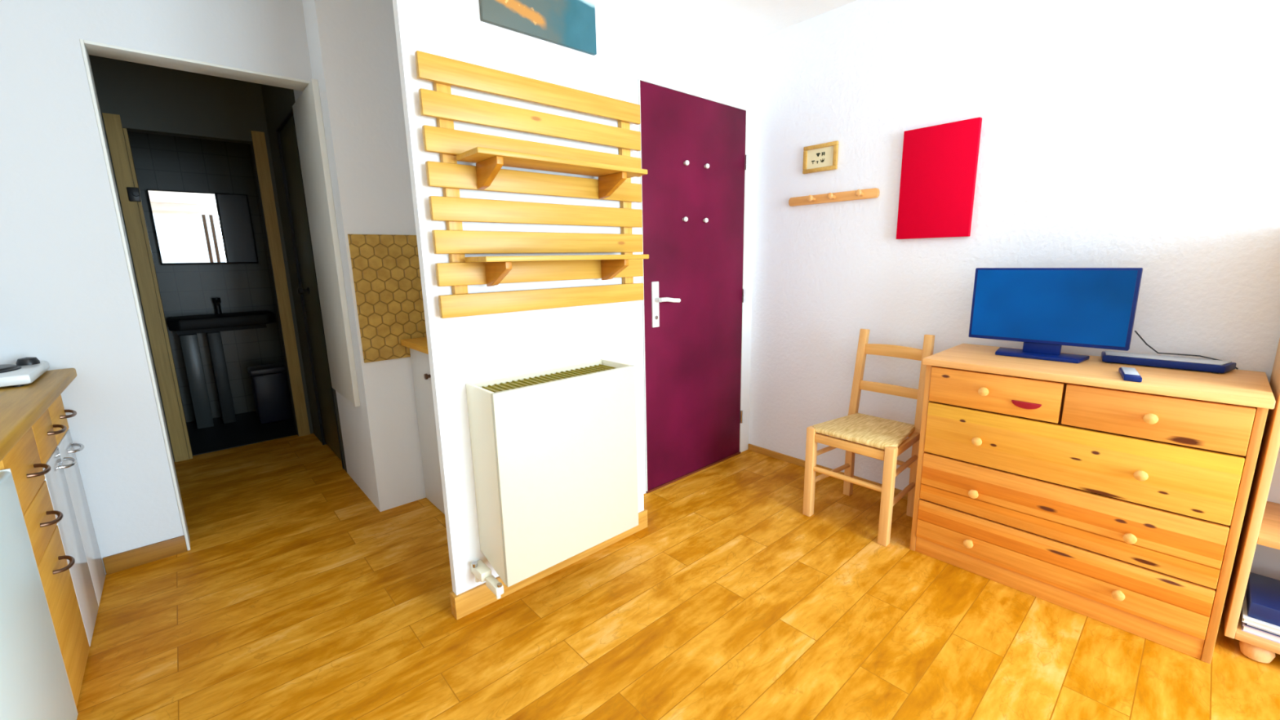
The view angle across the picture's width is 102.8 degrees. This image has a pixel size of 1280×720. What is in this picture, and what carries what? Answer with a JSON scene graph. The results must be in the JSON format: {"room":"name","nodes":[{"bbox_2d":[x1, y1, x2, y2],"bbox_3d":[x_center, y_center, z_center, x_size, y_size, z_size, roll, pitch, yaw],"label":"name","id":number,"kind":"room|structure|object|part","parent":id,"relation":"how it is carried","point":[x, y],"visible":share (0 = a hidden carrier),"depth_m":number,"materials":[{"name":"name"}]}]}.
{"room":"studio apartment","nodes":[
{"label":"studio apartment","id":0,"kind":"room"},
{"bbox_2d":[0,0,184,574],"bbox_3d":[-2.475,-0.274,1.734,1.066,2.420,0.140,-11,15,-41],"label":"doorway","id":1,"kind":"structure","parent":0,"point":[67,300],"depth_m":1.92,"materials":[{"name":"white paint"}]},
{"bbox_2d":[79,39,190,550],"bbox_3d":[-2.069,-0.174,2.119,0.010,2.057,0.146,-11,15,-41],"label":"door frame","id":2,"kind":"structure","parent":1,"relation":"attached to","point":[86,55],"depth_m":2.06,"materials":[{"name":"white paint"}]},
{"bbox_2d":[102,535,187,574],"bbox_3d":[-2.098,0.827,2.173,0.251,0.075,0.012,-11,15,-41],"label":"baseboard","id":3,"kind":"structure","parent":1,"relation":"attached to","point":[134,557],"depth_m":2.16,"materials":[{"name":"brown wood"}]},
{"bbox_2d":[71,0,312,80],"bbox_3d":[-1.826,-1.413,2.122,0.734,0.363,0.140,-11,15,-41],"label":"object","id":4,"kind":"structure","parent":0,"point":[263,36],"depth_m":2.10,"materials":[{"name":"white paint"}]},
{"bbox_2d":[83,40,311,91],"bbox_3d":[-1.817,-1.229,2.160,0.724,0.012,0.142,-11,15,-41],"label":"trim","id":5,"kind":"structure","parent":4,"relation":"attached to","point":[97,49],"depth_m":2.11,"materials":[{"name":"white paint"}]},
{"bbox_2d":[88,54,313,462],"bbox_3d":[-2.812,-0.585,3.338,1.850,2.420,0.100,-11,15,-41],"label":"wall","id":6,"kind":"structure","parent":0,"point":[148,99],"depth_m":3.14,"materials":[{"name":"grey paint"}]},
{"bbox_2d":[126,186,141,201],"bbox_3d":[-2.973,-0.974,3.000,0.050,0.080,0.044,-11,15,-41],"label":"light switch","id":7,"kind":"object","parent":6,"relation":"in","point":[133,193],"depth_m":3.00,"materials":[{"name":"black plastic"}]},
{"bbox_2d":[102,112,192,462],"bbox_3d":[-3.029,-0.383,3.165,0.087,2.100,0.116,-11,15,-41],"label":"trim","id":8,"kind":"structure","parent":6,"relation":"attached to","point":[113,123],"depth_m":3.11,"materials":[{"name":"brown wood"}]},
{"bbox_2d":[250,130,310,436],"bbox_3d":[-2.498,-0.474,3.567,0.070,2.100,0.018,-11,15,-41],"label":"trim","id":9,"kind":"structure","parent":6,"relation":"attached to","point":[259,142],"depth_m":3.54,"materials":[{"name":"brown wood"}]},
{"bbox_2d":[127,131,291,422],"bbox_3d":[-3.514,-0.723,4.107,1.850,2.420,0.100,-11,15,-41],"label":"wall","id":10,"kind":"structure","parent":0,"point":[161,162],"depth_m":4.11,"materials":[{"name":"tile"}]},
{"bbox_2d":[146,189,258,265],"bbox_3d":[-3.408,-1.030,4.009,0.592,0.545,0.104,-11,15,-41],"label":"mirror","id":11,"kind":"object","parent":10,"relation":"attached to","point":[191,228],"visible":1,"depth_m":3.96,"materials":[{"name":"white mirror"}]},
{"bbox_3d":[-3.449,-1.010,3.906,0.377,0.522,0.004,-11,15,-41],"label":"mirror door","id":12,"kind":"part","parent":11,"relation":"part of","materials":[{"name":"white mirror"}]},
{"bbox_3d":[-3.230,-1.052,4.098,0.184,0.522,0.004,-11,15,-41],"label":"door","id":13,"kind":"part","parent":11,"relation":"part of","materials":[{"name":"black"}]},
{"bbox_2d":[260,84,346,471],"bbox_3d":[-2.080,-0.582,3.249,0.120,2.420,1.010,-11,15,-41],"label":"wall","id":14,"kind":"structure","parent":0,"point":[278,102],"depth_m":3.37,"materials":[{"name":"grey paint"}]},
{"bbox_2d":[275,108,343,469],"bbox_3d":[-2.035,-0.379,3.156,0.103,2.055,0.594,-11,15,-41],"label":"door","id":15,"kind":"structure","parent":14,"relation":"in","point":[308,289],"depth_m":3.19,"materials":[{"name":"black wood"}]},
{"bbox_3d":[-2.099,-0.431,3.184,0.060,0.048,0.048,-11,15,-41],"label":"knob","id":16,"kind":"part","parent":15,"relation":"part of","materials":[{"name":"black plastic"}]},
{"bbox_2d":[293,0,426,511],"bbox_3d":[-1.153,-0.542,2.953,1.100,2.420,0.673,-11,15,-41],"label":"wall","id":17,"kind":"structure","parent":0,"point":[352,44],"depth_m":2.37,"materials":[{"name":"white paint"}]},
{"bbox_2d":[292,78,360,407],"bbox_3d":[-1.606,-0.542,2.606,0.026,1.512,0.535,-11,15,-41],"label":"wall panel","id":18,"kind":"object","parent":17,"relation":"attached to","point":[307,109],"visible":1,"depth_m":2.54,"materials":[{"name":"white paint"}]},
{"bbox_2d":[347,234,426,363],"bbox_3d":[-1.066,-0.329,2.605,0.688,0.597,0.011,-11,15,-41],"label":"tiles","id":19,"kind":"structure","parent":17,"relation":"attached to","point":[385,268],"depth_m":2.46,"materials":[{"name":"brown tile"}]},
{"bbox_2d":[392,0,644,595],"bbox_3d":[-0.346,-0.345,1.873,0.888,2.420,0.035,-11,15,-41],"label":"wall partition","id":20,"kind":"structure","parent":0,"point":[462,350],"depth_m":1.75,"materials":[{"name":"white paint"}]},
{"bbox_2d":[449,591,456,617],"bbox_3d":[-0.657,0.865,1.806,0.012,0.086,0.034,-11,15,-41],"label":"baseboard","id":21,"kind":"structure","parent":20,"relation":"attached to","point":[452,594],"depth_m":1.80,"materials":[{"name":"brown wood"}]},
{"bbox_2d":[414,50,648,318],"bbox_3d":[-0.270,-0.555,1.749,0.848,0.759,0.192,-11,15,-41],"label":"rack","id":22,"kind":"object","parent":20,"relation":"attached to","point":[489,153],"visible":1,"depth_m":1.70,"materials":[{"name":"brown wood"}]},
{"bbox_2d":[456,146,647,177],"bbox_3d":[-0.264,-0.650,1.707,0.655,0.017,0.150,-11,15,-41],"label":"shelf","id":23,"kind":"object","parent":22,"relation":"attached to","point":[481,156],"depth_m":1.64,"materials":[{"name":"brown wood"}]},
{"bbox_2d":[464,253,648,262],"bbox_3d":[-0.258,-0.353,1.766,0.655,0.017,0.150,-11,15,-41],"label":"shelf","id":24,"kind":"object","parent":22,"relation":"attached to","point":[580,258],"depth_m":1.71,"materials":[{"name":"brown wood"}]},
{"bbox_2d":[479,0,596,55],"bbox_3d":[-0.328,-1.175,1.704,0.440,0.188,0.016,-11,15,-41],"label":"picture","id":25,"kind":"object","parent":20,"relation":"attached to","point":[570,24],"visible":1,"depth_m":1.72},
{"bbox_2d":[453,508,647,619],"bbox_3d":[-0.388,0.787,2.171,0.912,0.086,0.254,-11,15,-41],"label":"baseboard","id":26,"kind":"structure","parent":20,"relation":"attached to","point":[473,599],"depth_m":1.94,"materials":[{"name":"brown wood"}]},
{"bbox_2d":[465,358,638,599],"bbox_3d":[-0.311,0.403,1.879,0.628,0.714,0.200,-11,15,-41],"label":"wall heater","id":27,"kind":"object","parent":20,"relation":"attached to","point":[554,450],"visible":1,"depth_m":1.76,"materials":[{"name":"beige metal"}]},
{"bbox_3d":[-0.511,0.413,1.709,0.014,0.662,0.183,-11,15,-41],"label":"panel","id":28,"kind":"part","parent":27,"relation":"part of","materials":[{"name":"beige metal"}]},
{"bbox_2d":[481,364,616,392],"bbox_3d":[-0.302,0.072,1.831,0.553,0.013,0.171,-11,15,-41],"label":"grille","id":29,"kind":"object","parent":27,"relation":"attached to","point":[503,384],"depth_m":1.85,"materials":[{"name":"yellow metal"}]},
{"bbox_3d":[-0.088,0.332,2.080,0.014,0.662,0.183,-11,15,-41],"label":"panel","id":30,"kind":"part","parent":27,"relation":"part of","materials":[{"name":"beige metal"}]},
{"bbox_2d":[76,406,1279,719],"bbox_3d":[-0.335,0.936,1.775,3.950,0.066,8.400,-11,15,-41],"label":"floor","id":31,"kind":"structure","parent":0,"point":[293,596],"depth_m":1.74,"materials":[{"name":"laminate"}]},
{"bbox_2d":[0,468,78,719],"bbox_3d":[-1.592,0.689,0.925,0.612,0.810,0.602,-11,15,-41],"label":"fridge","id":32,"kind":"object","parent":31,"relation":"on","point":[34,682],"visible":1,"depth_m":1.20,"materials":[{"name":"white metal"}]},
{"bbox_2d":[0,426,89,707],"bbox_3d":[-1.912,0.614,1.287,0.642,0.820,0.368,-11,15,-41],"label":"base cabinet","id":33,"kind":"object","parent":31,"relation":"on","point":[24,461],"visible":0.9,"depth_m":1.48,"materials":[{"name":"brown wood"}]},
{"bbox_3d":[-1.714,0.282,1.409,0.020,0.222,0.364,-11,15,-41],"label":"drawer","id":34,"kind":"part","parent":33,"relation":"part of","materials":[{"name":"brown wood"}]},
{"bbox_3d":[-1.719,0.315,1.465,0.038,0.017,0.111,-11,15,-41],"label":"handle","id":35,"kind":"part","parent":33,"relation":"part of","materials":[{"name":"brown metal"}]},
{"bbox_3d":[-1.710,0.466,1.445,0.020,0.146,0.364,-11,15,-41],"label":"drawer","id":36,"kind":"part","parent":33,"relation":"part of","materials":[{"name":"brown wood"}]},
{"bbox_3d":[-1.716,0.462,1.494,0.038,0.017,0.111,-11,15,-41],"label":"handle","id":37,"kind":"part","parent":33,"relation":"part of","materials":[{"name":"brown metal"}]},
{"bbox_3d":[-1.704,0.758,1.503,0.020,0.442,0.364,-11,15,-41],"label":"drawer","id":38,"kind":"part","parent":33,"relation":"part of","materials":[{"name":"brown wood"}]},
{"bbox_3d":[-1.713,0.607,1.522,0.038,0.017,0.111,-11,15,-41],"label":"handle","id":39,"kind":"part","parent":33,"relation":"part of","materials":[{"name":"brown metal"}]},
{"bbox_2d":[31,394,105,646],"bbox_3d":[-2.216,0.555,1.619,0.640,0.820,0.537,-11,15,-41],"label":"base cabinet","id":40,"kind":"object","parent":31,"relation":"on","point":[55,445],"visible":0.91,"depth_m":1.77,"materials":[{"name":"white laminate"}]},
{"bbox_2d":[0,368,76,461],"bbox_3d":[-1.855,0.205,1.136,0.663,0.037,1.690,-11,15,-41],"label":"countertop","id":41,"kind":"structure","parent":40,"relation":"on","point":[21,406],"depth_m":1.47,"materials":[{"name":"brown wood"}]},
{"bbox_2d":[0,356,49,386],"bbox_3d":[-2.292,0.068,1.609,0.535,0.066,0.342,-11,15,-41],"label":"hotplate","id":42,"kind":"object","parent":41,"relation":"on","point":[27,370],"visible":1,"depth_m":1.71,"materials":[{"name":"white metal"}]},
{"bbox_3d":[-2.189,0.003,1.826,0.056,0.026,0.056,-11,15,-41],"label":"knob","id":43,"kind":"part","parent":42,"relation":"part of","materials":[{"name":"black plastic"}]},
{"bbox_3d":[-1.930,0.223,1.641,0.020,0.188,0.271,-11,15,-41],"label":"drawer","id":44,"kind":"part","parent":40,"relation":"part of","materials":[{"name":"brown wood"}]},
{"bbox_3d":[-1.967,0.235,1.727,0.036,0.017,0.121,-11,15,-41],"label":"handle","id":45,"kind":"part","parent":40,"relation":"part of","materials":[{"name":"brown metal"}]},
{"bbox_3d":[-2.110,0.187,1.839,0.020,0.188,0.260,-11,15,-41],"label":"drawer","id":46,"kind":"part","parent":40,"relation":"part of","materials":[{"name":"brown wood"}]},
{"bbox_3d":[-1.989,0.357,1.779,0.036,0.017,0.115,-11,15,-41],"label":"handle","id":47,"kind":"part","parent":40,"relation":"part of","materials":[{"name":"silver metal"}]},
{"bbox_3d":[-2.135,0.202,1.911,0.036,0.017,0.121,-11,15,-41],"label":"handle","id":48,"kind":"part","parent":40,"relation":"part of","materials":[{"name":"brown metal"}]},
{"bbox_3d":[-1.922,0.626,1.721,0.020,0.626,0.271,-11,15,-41],"label":"door","id":49,"kind":"part","parent":40,"relation":"part of","materials":[{"name":"white laminate"}]},
{"bbox_3d":[-2.123,0.331,1.925,0.036,0.017,0.115,-11,15,-41],"label":"handle","id":50,"kind":"part","parent":40,"relation":"part of","materials":[{"name":"silver metal"}]},
{"bbox_3d":[-2.102,0.590,1.918,0.020,0.626,0.260,-11,15,-41],"label":"door","id":51,"kind":"part","parent":40,"relation":"part of","materials":[{"name":"white laminate"}]},
{"bbox_2d":[167,297,275,428],"bbox_3d":[-3.281,0.001,4.094,0.650,0.984,0.420,-11,15,-41],"label":"sink","id":52,"kind":"object","parent":31,"relation":"on","point":[188,327],"visible":1,"depth_m":3.95,"materials":[{"name":"black ceramic"}]},
{"bbox_3d":[-3.485,0.150,4.015,0.100,0.728,0.298,-11,15,-41],"label":"cabinet door","id":53,"kind":"part","parent":52,"relation":"part of","materials":[{"name":"grey"}]},
{"bbox_2d":[212,297,222,314],"bbox_3d":[-3.365,-0.428,4.071,0.052,0.130,0.140,-11,15,-41],"label":"tap","id":54,"kind":"object","parent":52,"relation":"on","point":[216,301],"depth_m":4.09,"materials":[{"name":"black metal"}]},
{"bbox_3d":[-3.380,0.127,4.120,0.080,0.728,0.278,-11,15,-41],"label":"cabinet door","id":55,"kind":"part","parent":52,"relation":"part of","materials":[{"name":"grey"}]},
{"bbox_2d":[167,310,275,330],"bbox_3d":[-3.287,-0.315,4.031,0.650,0.080,0.420,-11,15,-41],"label":"basin","id":56,"kind":"object","parent":52,"relation":"in","point":[219,320],"depth_m":3.91,"materials":[{"name":"black ceramic"}]},
{"bbox_2d":[247,362,293,424],"bbox_3d":[-2.976,0.267,4.120,0.236,0.438,0.236,-11,15,-41],"label":"bin","id":57,"kind":"object","parent":31,"relation":"on","point":[269,386],"visible":0.93,"depth_m":4.04,"materials":[{"name":"black plastic"}]},
{"bbox_3d":[-2.980,0.074,4.081,0.236,0.045,0.236,-11,15,-41],"label":"lid","id":58,"kind":"part","parent":57,"relation":"part of","materials":[{"name":"grey plastic"}]},
{"bbox_2d":[409,348,444,514],"bbox_3d":[-0.619,0.348,2.486,0.634,0.825,0.935,-11,15,-41],"label":"base cabinet","id":59,"kind":"object","parent":31,"relation":"on","point":[420,366],"visible":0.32,"depth_m":2.54,"materials":[{"name":"white laminate"}]},
{"bbox_2d":[400,337,428,354],"bbox_3d":[-0.625,-0.070,2.393,0.647,0.030,0.956,-11,15,-41],"label":"countertop","id":60,"kind":"structure","parent":59,"relation":"on","point":[420,344],"depth_m":2.43,"materials":[{"name":"brown wood"}]},
{"bbox_3d":[-0.993,0.076,2.386,0.026,0.028,0.028,-11,15,-41],"label":"knob","id":61,"kind":"part","parent":59,"relation":"part of","materials":[{"name":"brown metal"}]},
{"bbox_2d":[802,328,934,546],"bbox_3d":[1.073,0.317,2.385,0.439,0.866,0.399,-11,15,-41],"label":"chair","id":62,"kind":"object","parent":31,"relation":"on","point":[857,429],"visible":0.96,"depth_m":2.36,"materials":[{"name":"brown wood"}]},
{"bbox_3d":[0.809,0.530,2.427,0.040,0.442,0.041,-11,15,-41],"label":"leg","id":63,"kind":"part","parent":62,"relation":"part of","materials":[{"name":"brown wood"}]},
{"bbox_3d":[0.924,0.380,2.261,0.024,0.040,0.316,-11,15,-41],"label":"seat rail","id":64,"kind":"part","parent":62,"relation":"part of","materials":[{"name":"brown wood"}]},
{"bbox_3d":[1.103,0.273,2.605,0.095,0.866,0.043,-11,15,-41],"label":"leg","id":65,"kind":"part","parent":62,"relation":"part of","materials":[{"name":"brown wood"}]},
{"bbox_3d":[1.050,0.319,2.365,0.366,0.023,0.380,-11,15,-41],"label":"seat","id":66,"kind":"part","parent":62,"relation":"part of","materials":[{"name":"beige wicker"}]},
{"bbox_3d":[1.048,0.577,2.165,0.040,0.442,0.041,-11,15,-41],"label":"leg","id":67,"kind":"part","parent":62,"relation":"part of","materials":[{"name":"brown wood"}]},
{"bbox_3d":[1.168,0.374,2.248,0.303,0.034,0.020,-12,15,-43],"label":"seat rail","id":68,"kind":"part","parent":62,"relation":"part of","materials":[{"name":"brown wood"}]},
{"bbox_3d":[1.307,0.313,2.381,0.041,0.866,0.101,7,14,36],"label":"leg","id":69,"kind":"part","parent":62,"relation":"part of","materials":[{"name":"brown wood"}]},
{"bbox_2d":[909,343,1275,663],"bbox_3d":[1.573,0.422,1.905,0.495,0.826,0.875,-11,15,-41],"label":"dresser","id":70,"kind":"object","parent":31,"relation":"on","point":[1084,489],"visible":1,"depth_m":1.68,"materials":[{"name":"brown wood"}]},
{"bbox_3d":[1.307,0.378,2.224,0.454,0.800,0.020,-11,15,-41],"label":"panel","id":71,"kind":"part","parent":70,"relation":"part of","materials":[{"name":"brown wood"}]},
{"bbox_3d":[1.264,0.705,1.965,0.032,0.033,0.033,-11,15,-41],"label":"knob","id":72,"kind":"part","parent":70,"relation":"part of","materials":[{"name":"brown wood"}]},
{"bbox_3d":[1.259,0.504,1.926,0.032,0.033,0.033,-11,15,-41],"label":"knob","id":73,"kind":"part","parent":70,"relation":"part of","materials":[{"name":"brown wood"}]},
{"bbox_3d":[1.249,0.301,1.892,0.032,0.033,0.033,-11,15,-41],"label":"knob","id":74,"kind":"part","parent":70,"relation":"part of","materials":[{"name":"brown wood"}]},
{"bbox_3d":[1.248,0.114,1.853,0.032,0.033,0.033,-11,15,-41],"label":"knob","id":75,"kind":"part","parent":70,"relation":"part of","materials":[{"name":"brown wood"}]},
{"bbox_3d":[1.281,0.118,1.863,0.029,0.137,0.402,-11,15,-41],"label":"drawer","id":76,"kind":"part","parent":70,"relation":"part of","materials":[{"name":"brown wood"}]},
{"bbox_3d":[1.341,0.158,1.775,0.006,0.024,0.086,-11,15,-41],"label":"red pull","id":77,"kind":"part","parent":70,"relation":"part of","materials":[{"name":"red plastic"}]},
{"bbox_2d":[968,267,1142,363],"bbox_3d":[1.541,-0.178,1.939,0.125,0.339,0.488,-11,15,-41],"label":"television","id":78,"kind":"object","parent":70,"relation":"on","point":[1046,309],"visible":1,"depth_m":1.90,"materials":[{"name":"blue plastic"}]},
{"bbox_3d":[1.430,0.706,1.823,0.029,0.164,0.814,-11,15,-41],"label":"drawer","id":79,"kind":"part","parent":70,"relation":"part of","materials":[{"name":"brown wood"}]},
{"bbox_3d":[1.426,0.522,1.787,0.029,0.196,0.814,-11,15,-41],"label":"drawer","id":80,"kind":"part","parent":70,"relation":"part of","materials":[{"name":"brown wood"}]},
{"bbox_3d":[1.422,0.319,1.746,0.029,0.204,0.814,-11,15,-41],"label":"drawer","id":81,"kind":"part","parent":70,"relation":"part of","materials":[{"name":"brown wood"}]},
{"bbox_3d":[1.548,0.760,1.653,0.032,0.033,0.033,-11,15,-41],"label":"knob","id":82,"kind":"part","parent":70,"relation":"part of","materials":[{"name":"brown wood"}]},
{"bbox_3d":[1.546,0.562,1.612,0.032,0.033,0.033,-11,15,-41],"label":"knob","id":83,"kind":"part","parent":70,"relation":"part of","materials":[{"name":"brown wood"}]},
{"bbox_2d":[1118,366,1142,382],"bbox_3d":[1.567,0.045,1.633,0.041,0.019,0.158,8,14,38],"label":"remote control","id":84,"kind":"object","parent":70,"relation":"on","point":[1128,374],"visible":1,"depth_m":1.60,"materials":[{"name":"blue plastic"}]},
{"bbox_3d":[1.541,0.354,1.571,0.032,0.033,0.033,-11,15,-41],"label":"knob","id":85,"kind":"part","parent":70,"relation":"part of","materials":[{"name":"brown wood"}]},
{"bbox_3d":[1.537,0.176,1.537,0.032,0.033,0.033,-11,15,-41],"label":"knob","id":86,"kind":"part","parent":70,"relation":"part of","materials":[{"name":"brown wood"}]},
{"bbox_3d":[1.556,0.172,1.562,0.029,0.137,0.404,-11,15,-41],"label":"drawer","id":87,"kind":"part","parent":70,"relation":"part of","materials":[{"name":"brown wood"}]},
{"bbox_2d":[1101,350,1236,373],"bbox_3d":[1.820,0.006,1.774,0.102,0.031,0.334,-12,15,-43],"label":"box","id":88,"kind":"object","parent":70,"relation":"on","point":[1216,366],"visible":1,"depth_m":1.74,"materials":[{"name":"blue plastic"}]},
{"bbox_2d":[1133,330,1238,369],"bbox_3d":[1.874,-0.040,1.765,0.274,0.118,0.040,5,13,28],"label":"cable","id":89,"kind":"object","parent":70,"relation":"on","point":[1135,331],"visible":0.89,"depth_m":1.79,"materials":[{"name":"grey plastic"}]},
{"bbox_3d":[1.867,0.488,1.612,0.454,0.800,0.020,-11,15,-41],"label":"panel","id":90,"kind":"part","parent":70,"relation":"part of","materials":[{"name":"brown wood"}]},
{"bbox_2d":[1224,337,1279,662],"bbox_3d":[2.130,0.281,1.339,0.365,1.300,0.637,-11,15,-41],"label":"shelf unit","id":91,"kind":"object","parent":31,"relation":"on","point":[1258,548],"visible":0.69,"depth_m":1.54,"materials":[{"name":"brown wood"}]},
{"bbox_2d":[1240,608,1279,643],"bbox_3d":[2.019,0.820,1.517,0.222,0.018,0.305,-11,15,-41],"label":"magazine","id":92,"kind":"object","parent":91,"relation":"on","point":[1246,628],"visible":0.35,"depth_m":1.53,"materials":[{"name":"white paper"}]},
{"bbox_2d":[1244,622,1279,636],"bbox_3d":[2.028,0.805,1.512,0.222,0.012,0.310,-11,15,-41],"label":"magazine","id":93,"kind":"object","parent":92,"relation":"on","point":[1246,624],"visible":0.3,"depth_m":1.53,"materials":[{"name":"white paper"}]},
{"bbox_2d":[1241,591,1279,634],"bbox_3d":[2.011,0.792,1.514,0.222,0.014,0.298,-11,15,-41],"label":"magazine","id":94,"kind":"object","parent":93,"relation":"on","point":[1246,619],"visible":0.35,"depth_m":1.53,"materials":[{"name":"white paper"}]},
{"bbox_2d":[1245,572,1279,626],"bbox_3d":[2.030,0.759,1.513,0.225,0.050,0.300,-11,15,-41],"label":"storage box","id":95,"kind":"object","parent":94,"relation":"on","point":[1262,593],"visible":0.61,"depth_m":1.56,"materials":[{"name":"blue"}]},
{"bbox_3d":[2.264,0.227,1.451,0.005,1.242,0.596,-11,15,-41],"label":"panel","id":96,"kind":"part","parent":91,"relation":"part of","materials":[{"name":"white wood"}]},
{"bbox_2d":[633,0,757,493],"bbox_3d":[0.219,-0.530,2.751,1.152,2.420,0.106,-11,15,-41],"label":"wall","id":97,"kind":"structure","parent":0,"point":[677,46],"depth_m":2.63,"materials":[{"name":"white paint"}]},
{"bbox_2d":[638,79,747,493],"bbox_3d":[0.307,-0.348,2.809,0.815,2.035,0.163,-11,15,-41],"label":"door","id":98,"kind":"structure","parent":97,"relation":"in","point":[692,153],"depth_m":2.75,"materials":[{"name":"paint"}]},
{"bbox_3d":[0.078,-0.280,2.583,0.046,0.230,0.010,-11,15,-41],"label":"handle plate","id":99,"kind":"part","parent":98,"relation":"part of","materials":[{"name":"white paint"}]},
{"bbox_3d":[0.143,-0.304,2.596,0.143,0.033,0.058,-11,15,-41],"label":"lever","id":100,"kind":"part","parent":98,"relation":"part of","materials":[{"name":"white paint"}]},
{"bbox_2d":[671,0,856,39],"bbox_3d":[-0.385,-1.504,1.292,3.950,0.080,8.400,-11,15,-41],"label":"ceiling","id":101,"kind":"structure","parent":0,"point":[757,19],"depth_m":2.53,"materials":[{"name":"white paint"}]},
{"bbox_2d":[748,0,1279,489],"bbox_3d":[2.227,-0.323,1.499,0.138,2.420,4.700,-11,15,-41],"label":"wall","id":102,"kind":"structure","parent":0,"point":[1144,134],"depth_m":2.08,"materials":[{"name":"white paint"}]},
{"bbox_2d":[802,140,838,173],"bbox_3d":[0.944,-1.059,2.677,0.018,0.137,0.190,-11,15,-41],"label":"framed picture","id":103,"kind":"object","parent":102,"relation":"attached to","point":[819,157],"visible":1,"depth_m":2.67,"materials":[{"name":"brown wood"}]},
{"bbox_2d":[747,444,908,499],"bbox_3d":[1.400,0.699,2.552,0.012,0.040,2.080,-11,15,-41],"label":"baseboard","id":104,"kind":"structure","parent":102,"relation":"attached to","point":[799,462],"depth_m":3.08,"materials":[{"name":"brown wood"}]},
{"bbox_2d":[788,187,879,206],"bbox_3d":[0.977,-0.842,2.646,0.071,0.046,0.493,-11,15,-41],"label":"coat rack","id":105,"kind":"object","parent":102,"relation":"attached to","point":[858,194],"visible":1,"depth_m":2.62,"materials":[{"name":"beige wood"}]},
{"bbox_2d":[896,116,982,239],"bbox_3d":[1.328,-0.795,2.290,0.028,0.483,0.304,-11,15,-41],"label":"canvas","id":106,"kind":"object","parent":102,"relation":"attached to","point":[939,166],"visible":1,"depth_m":2.27,"materials":[{"name":"red fabric"}]}
]}

